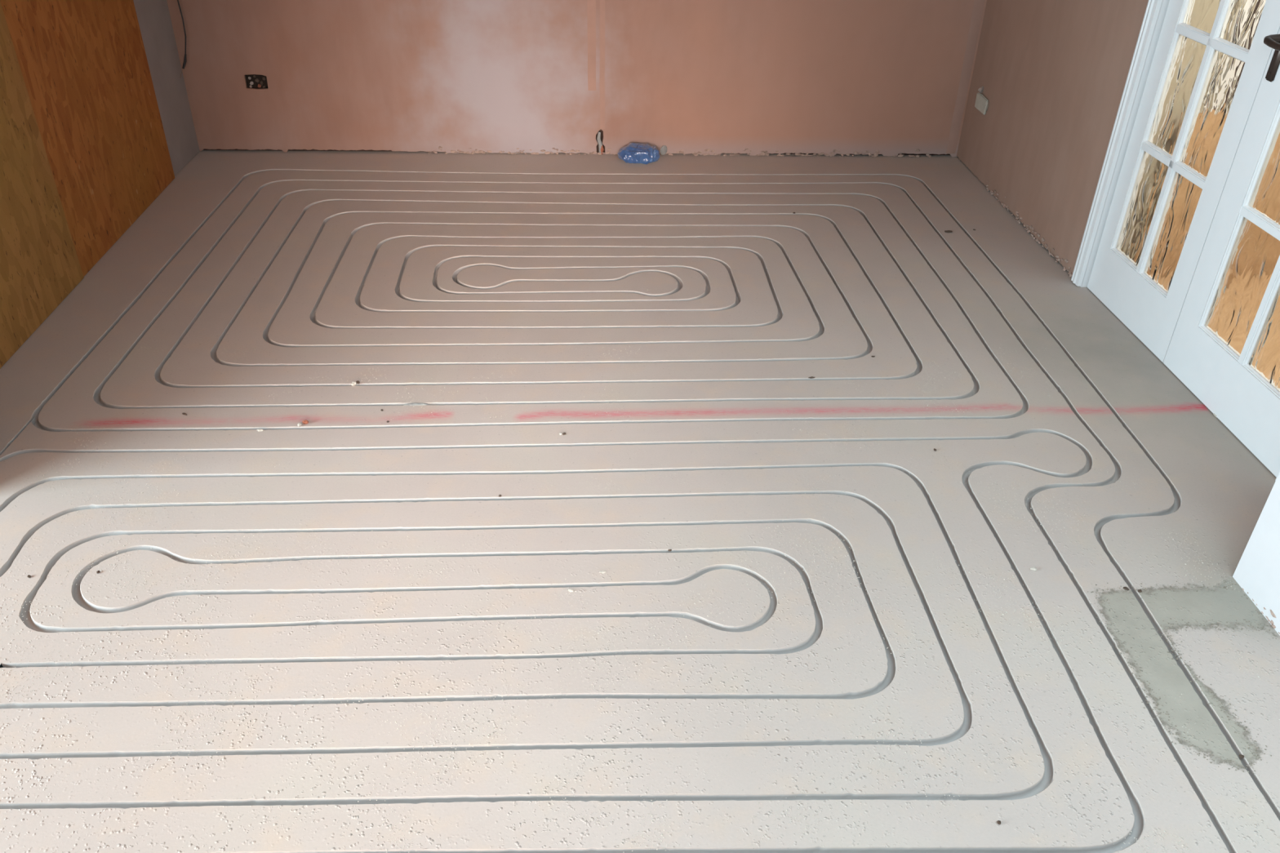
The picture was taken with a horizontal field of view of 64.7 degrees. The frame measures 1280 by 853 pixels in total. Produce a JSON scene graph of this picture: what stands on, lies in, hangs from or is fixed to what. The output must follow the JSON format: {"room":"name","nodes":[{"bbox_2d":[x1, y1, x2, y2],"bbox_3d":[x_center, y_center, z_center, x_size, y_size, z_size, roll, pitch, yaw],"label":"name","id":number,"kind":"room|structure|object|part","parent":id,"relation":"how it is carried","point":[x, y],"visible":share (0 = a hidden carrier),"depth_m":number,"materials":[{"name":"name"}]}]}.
{"room":"room under renovation","nodes":[
{"label":"room under renovation","id":0,"kind":"room"},
{"bbox_2d":[133,0,199,175],"bbox_3d":[-2.304,-1.686,3.490,0.120,2.417,2.950,0,33,-3],"label":"wall","id":1,"kind":"structure","parent":0,"point":[153,17],"depth_m":4.96,"materials":[{"name":"paint"}]},
{"bbox_2d":[166,0,986,156],"bbox_3d":[-0.268,-2.485,4.806,4.090,2.422,0.028,0,33,-3],"label":"wall","id":2,"kind":"structure","parent":0,"point":[753,77],"depth_m":5.23,"materials":[{"name":"pink paint"}]},
{"bbox_2d":[244,74,267,88],"bbox_3d":[-1.969,-1.778,5.196,0.112,0.072,0.028,0,33,-3],"label":"box","id":3,"kind":"object","parent":2,"relation":"attached to","point":[253,81],"visible":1,"depth_m":5.20,"materials":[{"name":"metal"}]},
{"bbox_2d":[203,85,950,155],"bbox_3d":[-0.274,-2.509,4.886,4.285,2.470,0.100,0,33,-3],"label":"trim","id":4,"kind":"structure","parent":2,"relation":"attached to","point":[601,131],"depth_m":5.43,"materials":[{"name":"brown"}]},
{"bbox_2d":[596,131,602,152],"bbox_3d":[-0.216,-1.529,5.444,0.036,0.121,0.026,0,33,-3],"label":"pipe tail","id":5,"kind":"object","parent":2,"relation":"attached to","point":[598,137],"visible":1,"depth_m":5.43,"materials":[{"name":"white plastic"}]},
{"bbox_2d":[660,145,666,155],"bbox_3d":[0.128,-1.492,5.454,0.022,0.052,0.050,28,42,35],"label":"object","id":6,"kind":"object","parent":2,"relation":"attached to","point":[664,148],"visible":1,"depth_m":5.44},
{"bbox_2d":[0,150,1279,852],"bbox_3d":[-0.108,0.407,2.601,4.160,0.026,6.920,0,33,-3],"label":"floor","id":7,"kind":"structure","parent":0,"point":[441,264],"depth_m":2.77,"materials":[{"name":"beige concrete"}]},
{"bbox_2d":[0,1,84,368],"bbox_3d":[-2.156,-1.250,2.844,0.018,2.398,1.281,-1,33,-4],"label":"board","id":8,"kind":"object","parent":7,"relation":"on","point":[40,266],"visible":1,"depth_m":3.59,"materials":[{"name":"brown wood"}]},
{"bbox_2d":[0,0,174,276],"bbox_3d":[-2.248,-1.920,3.872,0.018,2.398,1.171,-1,33,-4],"label":"board","id":9,"kind":"object","parent":7,"relation":"on","point":[84,65],"visible":0.84,"depth_m":4.15,"materials":[{"name":"brown wood"}]},
{"bbox_2d":[302,419,308,424],"bbox_3d":[-1.053,-0.014,3.179,0.019,0.014,0.012,-4,33,-8],"label":"chip","id":10,"kind":"object","parent":7,"relation":"on","point":[305,421],"visible":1,"depth_m":3.18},
{"bbox_2d":[404,403,427,405],"bbox_3d":[-0.733,-0.073,3.290,0.082,0.005,0.013,-1,33,-4],"label":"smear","id":11,"kind":"object","parent":7,"relation":"on","point":[408,404],"visible":1,"depth_m":3.29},
{"bbox_2d":[600,145,604,154],"bbox_3d":[-0.204,-1.498,5.461,0.020,0.052,0.030,1,33,0],"label":"rubble","id":12,"kind":"object","parent":7,"relation":"on","point":[602,148],"visible":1,"depth_m":5.45,"materials":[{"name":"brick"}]},
{"bbox_2d":[617,142,660,164],"bbox_3d":[-0.006,-1.458,5.371,0.228,0.091,0.136,3,33,2],"label":"plastic bag","id":13,"kind":"object","parent":7,"relation":"on","point":[633,153],"visible":1,"depth_m":5.34,"materials":[{"name":"blue plastic"}]},
{"bbox_2d":[0,344,1279,852],"bbox_3d":[-0.096,0.304,2.737,3.283,0.003,2.204,0,33,-3],"label":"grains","id":14,"kind":"object","parent":7,"relation":"on","point":[839,344],"visible":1,"depth_m":2.50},
{"bbox_2d":[956,0,1148,277],"bbox_3d":[1.807,-2.066,4.243,0.027,2.422,1.590,0,33,-3],"label":"wall","id":15,"kind":"structure","parent":0,"point":[1052,74],"depth_m":4.45,"materials":[{"name":"paint"}]},
{"bbox_2d":[974,86,988,115],"bbox_3d":[1.754,-1.674,5.173,0.050,0.117,0.164,0,33,-3],"label":"socket plate","id":16,"kind":"object","parent":15,"relation":"attached to","point":[981,104],"visible":1,"depth_m":5.17,"materials":[{"name":"plastic"}]},
{"bbox_2d":[1232,471,1279,635],"bbox_3d":[1.913,0.320,0.577,0.505,2.421,3.443,0,33,-3],"label":"wall","id":17,"kind":"structure","parent":0,"point":[1257,572],"depth_m":2.53,"materials":[{"name":"paint"}]},
{"bbox_3d":[1.958,-2.071,2.402,0.120,0.400,1.500,0,33,-3],"label":"wall","id":18,"kind":"structure","parent":0,"visible":0},
{"bbox_2d":[1071,0,1169,287],"bbox_3d":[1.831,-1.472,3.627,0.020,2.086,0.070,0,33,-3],"label":"trim","id":19,"kind":"structure","parent":18,"relation":"attached to","point":[1153,8],"depth_m":3.85,"materials":[{"name":"white paint"}]},
{"bbox_2d":[1087,0,1279,362],"bbox_3d":[1.903,-1.235,3.358,0.040,1.985,0.630,-1,33,-4],"label":"door","id":20,"kind":"structure","parent":18,"relation":"in","point":[1211,59],"depth_m":3.54,"materials":[{"name":"white paint"}]},
{"bbox_3d":[1.883,-0.812,3.781,0.004,0.400,0.208,-1,33,-4],"label":"glass pane","id":21,"kind":"part","parent":20,"relation":"part of","materials":[{"name":"brown"}]},
{"bbox_3d":[1.897,-0.685,3.587,0.004,0.400,0.208,-1,33,-4],"label":"glass pane","id":22,"kind":"part","parent":20,"relation":"part of","materials":[{"name":"brown"}]},
{"bbox_3d":[1.892,-1.163,3.553,0.004,0.390,0.208,-1,33,-4],"label":"glass pane","id":23,"kind":"part","parent":20,"relation":"part of","materials":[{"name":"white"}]},
{"bbox_3d":[1.901,-1.510,3.328,0.004,0.390,0.208,-1,33,-4],"label":"glass pane","id":24,"kind":"part","parent":20,"relation":"part of","materials":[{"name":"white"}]},
{"bbox_3d":[1.906,-1.037,3.359,0.004,0.390,0.208,-1,33,-4],"label":"glass pane","id":25,"kind":"part","parent":20,"relation":"part of","materials":[{"name":"brown glass"}]},
{"bbox_3d":[1.915,-1.383,3.134,0.004,0.390,0.208,-1,33,-4],"label":"glass pane","id":26,"kind":"part","parent":20,"relation":"part of","materials":[{"name":"brown glass"}]},
{"bbox_3d":[-1.336,-1.650,1.164,6.910,0.100,7.170,0,33,-3],"label":"ceiling","id":27,"kind":"structure","parent":0,"visible":0},
{"bbox_2d":[177,0,186,76],"bbox_3d":[-2.241,-2.599,4.534,0.036,2.001,0.096,15,35,19],"label":"electrical cable","id":28,"kind":"object","parent":27,"relation":"hanging from","point":[185,54],"visible":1,"depth_m":5.00,"materials":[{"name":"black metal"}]},
{"bbox_3d":[2.038,-0.721,2.182,0.080,2.420,0.367,0,33,-3],"label":"wall","id":29,"kind":"structure","parent":0,"visible":0},
{"bbox_2d":[1163,28,1279,477],"bbox_3d":[1.907,-0.868,2.794,0.110,1.985,0.706,-1,33,-3],"label":"door","id":30,"kind":"structure","parent":29,"relation":"in","point":[1224,345],"depth_m":3.19,"materials":[{"name":"white paint"}]},
{"bbox_3d":[1.922,-0.443,3.215,0.004,0.401,0.241,-1,33,-3],"label":"glass pane","id":31,"kind":"part","parent":30,"relation":"part of","materials":[{"name":"clear glass"}]},
{"bbox_3d":[1.937,-0.298,2.993,0.004,0.401,0.241,-1,33,-3],"label":"glass pane","id":32,"kind":"part","parent":30,"relation":"part of","materials":[{"name":"clear glass"}]},
{"bbox_3d":[1.931,-0.794,2.987,0.004,0.390,0.241,-1,33,-3],"label":"glass pane","id":33,"kind":"part","parent":30,"relation":"part of","materials":[{"name":"clear glass"}]},
{"bbox_3d":[1.871,-1.119,2.946,0.062,0.032,0.120,-1,33,-3],"label":"lever","id":34,"kind":"part","parent":30,"relation":"part of","materials":[{"name":"brown metal"}]},
{"bbox_3d":[1.902,-1.111,3.009,0.010,0.158,0.036,-1,33,-3],"label":"handle","id":35,"kind":"part","parent":30,"relation":"part of","materials":[{"name":"brown metal"}]}
]}

